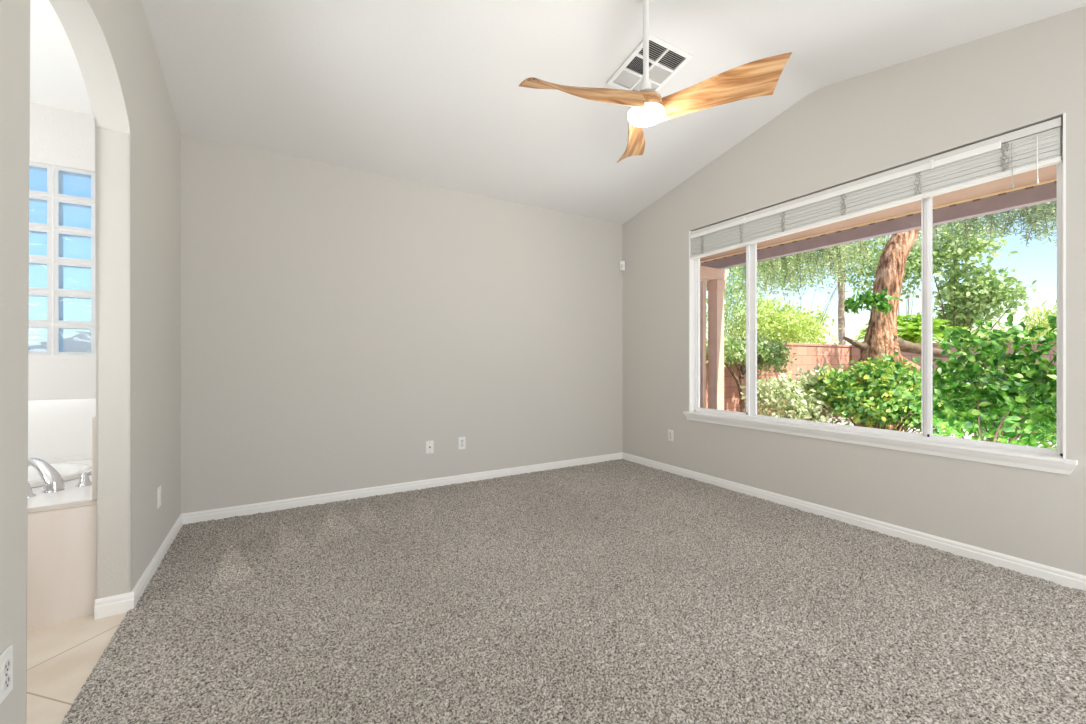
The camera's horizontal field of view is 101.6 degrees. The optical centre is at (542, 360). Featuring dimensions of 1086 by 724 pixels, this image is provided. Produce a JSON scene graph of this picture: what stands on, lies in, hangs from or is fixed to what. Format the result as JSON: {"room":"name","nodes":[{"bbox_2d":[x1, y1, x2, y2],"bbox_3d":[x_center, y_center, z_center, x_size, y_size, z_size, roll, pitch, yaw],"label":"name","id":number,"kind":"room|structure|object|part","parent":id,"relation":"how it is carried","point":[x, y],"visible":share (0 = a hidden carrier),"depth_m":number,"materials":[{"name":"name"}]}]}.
{"room":"empty bedroom","nodes":[
{"label":"empty bedroom","id":0,"kind":"room"},
{"bbox_2d":[30,0,92,114],"bbox_3d":[-2.910,-1.613,1.167,2.404,0.073,3.192,0,0,-31],"label":"ceiling","id":1,"kind":"structure","parent":0,"point":[56,78],"depth_m":2.38,"materials":[{"name":"white paint"}]},
{"bbox_2d":[0,0,180,723],"bbox_3d":[-1.146,-0.383,0.673,0.117,3.265,5.532,0,0,-31],"label":"wall","id":2,"kind":"structure","parent":0,"point":[138,135],"depth_m":2.00,"materials":[{"name":"grey paint"}]},
{"bbox_2d":[0,644,12,703],"bbox_3d":[-1.323,0.774,1.089,0.008,0.114,0.070,0,0,-31],"label":"wall outlet","id":3,"kind":"object","parent":2,"relation":"attached to","point":[6,658],"visible":1,"depth_m":1.09,"materials":[{"name":"white plastic"}]},
{"bbox_2d":[2,659,10,673],"bbox_3d":[-1.322,0.754,1.090,0.004,0.033,0.033,0,0,-31],"label":"receptacle","id":4,"kind":"object","parent":3,"relation":"attached to","point":[6,663],"depth_m":1.09,"materials":[{"name":"white plastic"}]},
{"bbox_2d":[2,675,10,689],"bbox_3d":[-1.322,0.793,1.090,0.004,0.033,0.033,0,0,-31],"label":"receptacle","id":5,"kind":"object","parent":3,"relation":"attached to","point":[6,679],"depth_m":1.09,"materials":[{"name":"white plastic"}]},
{"bbox_2d":[94,591,134,618],"bbox_3d":[-1.937,1.109,2.004,0.132,0.083,0.013,0,0,-31],"label":"baseboard","id":6,"kind":"structure","parent":2,"relation":"attached to","point":[121,603],"depth_m":2.00,"materials":[{"name":"white wood"}]},
{"bbox_2d":[131,514,182,606],"bbox_3d":[-2.200,1.109,2.560,0.013,0.083,1.212,0,0,-31],"label":"baseboard","id":7,"kind":"structure","parent":2,"relation":"attached to","point":[144,580],"depth_m":2.41,"materials":[{"name":"white wood"}]},
{"bbox_2d":[157,486,160,508],"bbox_3d":[-2.172,0.775,2.509,0.008,0.114,0.070,0,0,-31],"label":"wall outlet","id":8,"kind":"object","parent":2,"relation":"attached to","point":[159,487],"visible":1,"depth_m":2.50,"materials":[{"name":"white plastic"}]},
{"bbox_2d":[28,102,621,513],"bbox_3d":[-1.877,-0.175,3.553,6.429,2.850,0.160,0,0,-31],"label":"wall","id":9,"kind":"structure","parent":0,"point":[337,322],"depth_m":3.69,"materials":[{"name":"grey paint"}]},
{"bbox_2d":[28,161,95,355],"bbox_3d":[-3.251,-0.623,2.697,1.191,1.191,0.078,0,0,-31],"label":"window","id":10,"kind":"structure","parent":9,"relation":"in","point":[62,274],"depth_m":2.79,"materials":[{"name":"white"}]},
{"bbox_2d":[182,452,621,524],"bbox_3d":[-0.795,1.109,4.100,4.006,0.083,0.013,0,0,-31],"label":"baseboard","id":11,"kind":"structure","parent":9,"relation":"attached to","point":[249,509],"depth_m":3.73,"materials":[{"name":"white wood"}]},
{"bbox_2d":[426,441,433,453],"bbox_3d":[-1.013,0.780,3.967,0.070,0.114,0.017,0,0,-31],"label":"plate","id":12,"kind":"object","parent":9,"relation":"attached to","point":[429,444],"visible":1,"depth_m":3.97,"materials":[{"name":"white plastic"}]},
{"bbox_2d":[458,437,465,449],"bbox_3d":[-0.754,0.773,4.127,0.070,0.114,0.008,0,0,-31],"label":"wall outlet","id":13,"kind":"object","parent":9,"relation":"attached to","point":[461,440],"visible":1,"depth_m":4.12,"materials":[{"name":"white plastic"}]},
{"bbox_2d":[26,459,1085,723],"bbox_3d":[-0.415,1.190,1.109,6.427,0.119,5.535,0,0,-31],"label":"floor","id":14,"kind":"structure","parent":0,"point":[622,591],"depth_m":1.92,"materials":[{"name":"carpet"}]},
{"bbox_2d":[27,398,96,627],"bbox_3d":[-3.304,0.698,1.921,2.301,0.905,1.172,0,0,-31],"label":"bathtub","id":15,"kind":"object","parent":14,"relation":"on","point":[61,525],"visible":0.43,"depth_m":1.99,"materials":[{"name":"stone"}]},
{"bbox_2d":[28,483,35,497],"bbox_3d":[-2.404,0.592,2.018,0.062,0.083,0.126,0,0,24],"label":"tap","id":16,"kind":"object","parent":15,"relation":"on","point":[30,492],"visible":0.2,"depth_m":2.05,"materials":[{"name":"silver metal"}]},
{"bbox_3d":[-2.391,0.595,2.048,0.048,0.055,0.048,0,0,24],"label":"handle","id":17,"kind":"part","parent":16,"relation":"part of","materials":[{"name":"silver metal"}]},
{"bbox_2d":[28,458,64,492],"bbox_3d":[-2.437,0.553,2.150,0.210,0.159,0.071,0,0,4],"label":"spout","id":18,"kind":"object","parent":15,"relation":"on","point":[52,480],"visible":0.9,"depth_m":2.13,"materials":[{"name":"silver metal"}]},
{"bbox_2d":[28,463,91,487],"bbox_3d":[-3.301,0.836,2.010,1.823,0.465,0.864,0,0,-31],"label":"basin","id":19,"kind":"object","parent":15,"relation":"in","point":[70,472],"depth_m":2.53,"materials":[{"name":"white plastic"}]},
{"bbox_3d":[-3.599,0.439,2.414,2.301,0.388,0.023,0,0,-31],"label":"splash panel","id":20,"kind":"part","parent":15,"relation":"part of","materials":[{"name":"white plastic"}]},
{"bbox_2d":[75,470,91,486],"bbox_3d":[-2.300,0.592,2.266,0.126,0.083,0.062,0,0,-41],"label":"tap","id":21,"kind":"object","parent":15,"relation":"on","point":[84,480],"visible":0.7,"depth_m":2.23,"materials":[{"name":"silver metal"}]},
{"bbox_3d":[-2.325,0.595,2.245,0.048,0.055,0.048,0,0,-41],"label":"handle","id":22,"kind":"part","parent":21,"relation":"part of","materials":[{"name":"silver metal"}]},
{"bbox_3d":[-2.322,0.447,2.498,0.024,0.373,1.142,0,0,-31],"label":"splash panel","id":23,"kind":"part","parent":15,"relation":"part of","materials":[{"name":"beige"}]},
{"bbox_2d":[142,0,1085,223],"bbox_3d":[0.631,-1.714,1.760,4.283,0.839,5.812,0,0,-31],"label":"ceiling","id":24,"kind":"structure","parent":0,"point":[429,92],"depth_m":2.81,"materials":[{"name":"white paint"}]},
{"bbox_2d":[606,32,692,91],"bbox_3d":[0.701,-1.927,2.941,0.385,0.098,0.409,0,0,-31],"label":"ceiling vent","id":25,"kind":"object","parent":24,"relation":"in","point":[666,59],"visible":0.84,"depth_m":2.91,"materials":[{"name":"white plastic"}]},
{"bbox_3d":[0.570,-1.904,2.995,0.150,0.013,0.101,0,-12,-31],"label":"louvre panel","id":26,"kind":"part","parent":25,"relation":"part of","materials":[{"name":"silver metal"}]},
{"bbox_3d":[0.627,-1.927,2.897,0.151,0.013,0.100,0,-12,-31],"label":"louvre panel","id":27,"kind":"part","parent":25,"relation":"part of","materials":[{"name":"silver metal"}]},
{"bbox_3d":[0.716,-1.904,3.082,0.150,0.013,0.101,0,-12,-31],"label":"louvre panel","id":28,"kind":"part","parent":25,"relation":"part of","materials":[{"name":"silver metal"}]},
{"bbox_3d":[0.689,-1.952,2.796,0.150,0.013,0.101,0,-12,-31],"label":"louvre panel","id":29,"kind":"part","parent":25,"relation":"part of","materials":[{"name":"silver metal"}]},
{"bbox_3d":[0.773,-1.927,2.984,0.151,0.013,0.100,0,-12,-31],"label":"louvre panel","id":30,"kind":"part","parent":25,"relation":"part of","materials":[{"name":"silver metal"}]},
{"bbox_3d":[0.835,-1.952,2.883,0.150,0.013,0.101,0,-12,-31],"label":"louvre panel","id":31,"kind":"part","parent":25,"relation":"part of","materials":[{"name":"silver metal"}]},
{"bbox_2d":[519,0,791,162],"bbox_3d":[0.498,-1.652,2.352,1.107,0.700,1.176,0,0,-31],"label":"ceiling fan","id":32,"kind":"object","parent":24,"relation":"hanging from","point":[757,78],"visible":1,"depth_m":2.31,"materials":[{"name":"brown wood"}]},
{"bbox_3d":[0.253,-1.385,2.332,0.739,0.121,0.186,0,0,-16],"label":"blade","id":33,"kind":"part","parent":32,"relation":"part of","materials":[{"name":"brown wood"}]},
{"bbox_3d":[0.583,-1.385,2.734,0.186,0.121,0.739,0,0,3],"label":"blade","id":34,"kind":"part","parent":32,"relation":"part of","materials":[{"name":"brown wood"}]},
{"bbox_2d":[628,102,664,126],"bbox_3d":[0.561,-1.327,2.415,0.196,0.050,0.196,0,0,-31],"label":"diffuser","id":35,"kind":"object","parent":32,"relation":"attached to","point":[645,114],"depth_m":2.37,"materials":[{"name":"white glass"}]},
{"bbox_3d":[0.856,-1.385,2.291,0.739,0.121,0.186,0,0,22],"label":"blade","id":36,"kind":"part","parent":32,"relation":"part of","materials":[{"name":"brown wood"}]},
{"bbox_2d":[622,6,1085,575],"bbox_3d":[2.369,-0.383,2.870,0.160,3.265,5.692,0,0,-31],"label":"wall","id":37,"kind":"structure","parent":0,"point":[1024,76],"depth_m":2.95,"materials":[{"name":"grey paint"}]},
{"bbox_2d":[620,261,624,270],"bbox_3d":[0.909,-1.085,5.085,0.060,0.104,0.038,0,0,14],"label":"detector","id":38,"kind":"object","parent":37,"relation":"attached to","point":[622,263],"visible":1,"depth_m":5.07,"materials":[{"name":"white plastic"}]},
{"bbox_2d":[668,429,672,440],"bbox_3d":[1.296,0.765,4.499,0.008,0.114,0.070,0,0,-31],"label":"wall outlet","id":39,"kind":"object","parent":37,"relation":"attached to","point":[670,432],"visible":1,"depth_m":4.50,"materials":[{"name":"white plastic"}]},
{"bbox_2d":[622,452,1085,590],"bbox_3d":[2.336,1.109,2.757,0.013,0.083,5.532,0,0,-31],"label":"baseboard","id":40,"kind":"structure","parent":37,"relation":"attached to","point":[1058,576],"depth_m":2.85,"materials":[{"name":"white wood"}]},
{"bbox_2d":[689,113,1065,458],"bbox_3d":[2.085,-0.378,3.304,0.121,1.755,2.399,0,0,-31],"label":"window","id":41,"kind":"structure","parent":37,"relation":"in","point":[926,433],"depth_m":2.80,"materials":[{"name":"white plastic"}]},
{"bbox_3d":[1.646,-0.368,4.079,0.022,1.708,0.559,0,0,-31],"label":"sliding sash","id":42,"kind":"part","parent":41,"relation":"part of","materials":[{"name":"white plastic"}]},
{"bbox_3d":[2.121,-0.369,3.309,0.022,1.706,1.170,0,0,-31],"label":"fixed sash","id":43,"kind":"part","parent":41,"relation":"part of","materials":[{"name":"clear glass"}]},
{"bbox_2d":[690,117,1062,259],"bbox_3d":[2.054,-1.085,3.287,0.063,0.319,2.365,0,0,-31],"label":"mini blind","id":44,"kind":"object","parent":41,"relation":"attached to","point":[1037,146],"visible":1,"depth_m":2.86,"materials":[{"name":"white paint"}]},
{"bbox_3d":[1.713,-1.103,3.828,0.008,0.186,0.043,0,0,-31],"label":"ladder cord","id":45,"kind":"part","parent":44,"relation":"part of","materials":[{"name":"white fabric"}]},
{"bbox_3d":[1.902,-1.107,3.511,0.008,0.179,0.040,0,0,-31],"label":"ladder cord","id":46,"kind":"part","parent":44,"relation":"part of","materials":[{"name":"white fabric"}]},
{"bbox_3d":[2.126,-1.111,3.137,0.008,0.171,0.043,0,0,-31],"label":"ladder cord","id":47,"kind":"part","parent":44,"relation":"part of","materials":[{"name":"white fabric"}]},
{"bbox_3d":[2.346,-1.115,2.770,0.008,0.163,0.043,0,0,-31],"label":"ladder cord","id":48,"kind":"part","parent":44,"relation":"part of","materials":[{"name":"white fabric"}]},
{"bbox_3d":[2.542,-1.118,2.442,0.008,0.155,0.042,0,0,-31],"label":"ladder cord","id":49,"kind":"part","parent":44,"relation":"part of","materials":[{"name":"white fabric"}]},
{"bbox_3d":[2.551,-1.058,2.407,0.011,0.245,0.011,0,0,37],"label":"lift cord","id":50,"kind":"part","parent":44,"relation":"part of","materials":[{"name":"white fabric"}]},
{"bbox_3d":[2.600,-1.052,2.327,0.009,0.255,0.009,0,0,37],"label":"lift cord","id":51,"kind":"part","parent":44,"relation":"part of","materials":[{"name":"white fabric"}]},
{"bbox_3d":[2.564,-0.366,2.545,0.022,1.712,0.561,0,0,-31],"label":"sliding sash","id":52,"kind":"part","parent":41,"relation":"part of","materials":[{"name":"clear glass"}]},
{"bbox_2d":[683,411,1077,474],"bbox_3d":[2.021,0.549,3.267,0.030,0.058,2.470,0,0,-31],"label":"trim","id":53,"kind":"structure","parent":37,"relation":"attached to","point":[1054,467],"depth_m":2.79,"materials":[{"name":"white wood"}]},
{"label":"outside","id":54,"kind":"structure","parent":0,"visible":0},
{"bbox_2d":[828,416,1056,446],"bbox_3d":[16.133,1.425,15.482,36.413,0.250,70.000,0,0,-31],"label":"ground","id":55,"kind":"structure","parent":54,"point":[966,436],"depth_m":8.19,"materials":[{"name":"beige concrete"}]},
{"bbox_2d":[700,264,795,339],"bbox_3d":[6.064,-1.337,13.514,3.962,5.279,2.544,0,0,-31],"label":"bushy tree","id":56,"kind":"object","parent":55,"relation":"on","point":[729,327],"visible":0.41,"depth_m":12.94,"materials":[{"name":"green plant"}]},
{"bbox_2d":[706,332,797,412],"bbox_3d":[3.726,0.346,8.019,2.322,1.956,1.029,0,0,-31],"label":"shrub","id":57,"kind":"object","parent":55,"relation":"on","point":[736,353],"visible":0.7,"depth_m":7.97,"materials":[{"name":"green plant"}]},
{"bbox_2d":[706,341,850,417],"bbox_3d":[3.920,0.470,8.610,8.170,1.660,0.190,0,0,-31],"label":"wall","id":58,"kind":"structure","parent":55,"relation":"on","point":[809,356],"depth_m":9.41,"materials":[{"name":"brick"}]},
{"bbox_2d":[726,291,841,344],"bbox_3d":[7.118,-0.424,13.563,3.250,3.476,2.389,0,0,-7],"label":"bushy tree","id":59,"kind":"object","parent":55,"relation":"on","point":[796,331],"visible":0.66,"depth_m":13.11,"materials":[{"name":"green plant"}]},
{"bbox_2d":[740,363,843,423],"bbox_3d":[3.745,0.673,6.627,1.478,1.270,1.054,0,0,37],"label":"variegated shrub","id":60,"kind":"object","parent":55,"relation":"on","point":[799,404],"visible":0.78,"depth_m":6.46,"materials":[{"name":"green plant"}]},
{"bbox_2d":[757,235,891,343],"bbox_3d":[9.321,-1.718,15.250,4.679,6.045,3.328,0,0,-7],"label":"bushy tree","id":61,"kind":"object","parent":55,"relation":"on","point":[820,279],"visible":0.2,"depth_m":14.89,"materials":[{"name":"green plant"}]},
{"bbox_2d":[838,264,845,344],"bbox_3d":[11.073,-2.138,15.885,2.320,6.890,2.581,0,0,7],"label":"palm tree","id":62,"kind":"object","parent":55,"relation":"on","point":[841,313],"visible":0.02,"depth_m":15.94,"materials":[{"name":"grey plant"}]},
{"bbox_2d":[844,287,899,426],"bbox_3d":[4.569,0.139,6.189,0.619,2.323,0.426,0,0,26],"label":"leafy sprig","id":63,"kind":"object","parent":55,"relation":"on","point":[869,298],"visible":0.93,"depth_m":6.15,"materials":[{"name":"green plant"}]},
{"bbox_2d":[807,352,964,436],"bbox_3d":[4.570,0.597,5.817,1.179,1.421,1.938,0,0,-31],"label":"shrub","id":64,"kind":"object","parent":55,"relation":"on","point":[883,401],"visible":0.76,"depth_m":5.84,"materials":[{"name":"green plant"}]},
{"bbox_2d":[727,201,1056,430],"bbox_3d":[6.434,-1.057,7.850,5.995,4.824,2.780,0,0,-11],"label":"tree","id":65,"kind":"object","parent":55,"relation":"on","point":[892,261],"visible":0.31,"depth_m":7.45,"materials":[{"name":"green plant"}]},
{"bbox_2d":[834,226,962,319],"bbox_3d":[11.154,-1.593,14.054,2.388,5.787,3.160,0,0,-31],"label":"bushy tree","id":66,"kind":"object","parent":55,"relation":"on","point":[911,265],"visible":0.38,"depth_m":13.73,"materials":[{"name":"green plant"}]},
{"bbox_2d":[854,314,967,342],"bbox_3d":[9.797,0.016,11.959,2.392,2.568,2.294,0,0,-25],"label":"fan palm","id":67,"kind":"object","parent":55,"relation":"on","point":[908,330],"visible":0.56,"depth_m":11.48,"materials":[{"name":"green plant"}]},
{"bbox_2d":[851,340,1056,415],"bbox_3d":[12.859,0.470,1.443,0.190,1.660,21.270,0,0,-31],"label":"wall","id":68,"kind":"structure","parent":55,"relation":"on","point":[855,352],"depth_m":8.97,"materials":[{"name":"brick"}]},
{"bbox_2d":[911,217,1036,341],"bbox_3d":[12.743,-1.648,13.613,2.970,5.924,2.844,0,0,5],"label":"bushy tree","id":69,"kind":"object","parent":55,"relation":"on","point":[960,298],"visible":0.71,"depth_m":13.11,"materials":[{"name":"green plant"}]},
{"bbox_2d":[902,314,1056,448],"bbox_3d":[4.528,0.430,4.205,1.195,1.755,2.211,0,0,10],"label":"bush","id":70,"kind":"object","parent":55,"relation":"on","point":[1021,388],"visible":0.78,"depth_m":4.31,"materials":[{"name":"green plant"}]},
{"bbox_2d":[941,361,1056,447],"bbox_3d":[6.563,0.626,6.181,1.419,1.371,2.070,0,0,-13],"label":"bush","id":71,"kind":"object","parent":55,"relation":"on","point":[945,361],"visible":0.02,"depth_m":6.03,"materials":[{"name":"green plant"}]},
{"bbox_2d":[967,297,1056,340],"bbox_3d":[12.594,-0.173,11.580,1.953,2.957,2.180,0,0,25],"label":"dry shrub","id":72,"kind":"object","parent":55,"relation":"on","point":[1042,323],"visible":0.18,"depth_m":11.11,"materials":[{"name":"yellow plant"}]},
{"bbox_3d":[3.467,1.275,3.298,2.163,0.150,7.100,0,0,-31],"label":"patio slab","id":73,"kind":"object","parent":55,"relation":"on","visible":0},
{"bbox_2d":[700,164,1056,409],"bbox_3d":[3.485,-0.215,3.222,2.111,2.830,7.150,0,0,-31],"label":"patio cover","id":74,"kind":"object","parent":73,"relation":"on","point":[996,196],"visible":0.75,"depth_m":4.85,"materials":[{"name":"paint"}]},
{"bbox_3d":[2.532,0.021,6.480,0.160,2.359,0.160,0,0,-31],"label":"post","id":75,"kind":"part","parent":74,"relation":"part of","materials":[{"name":"paint"}]}
]}

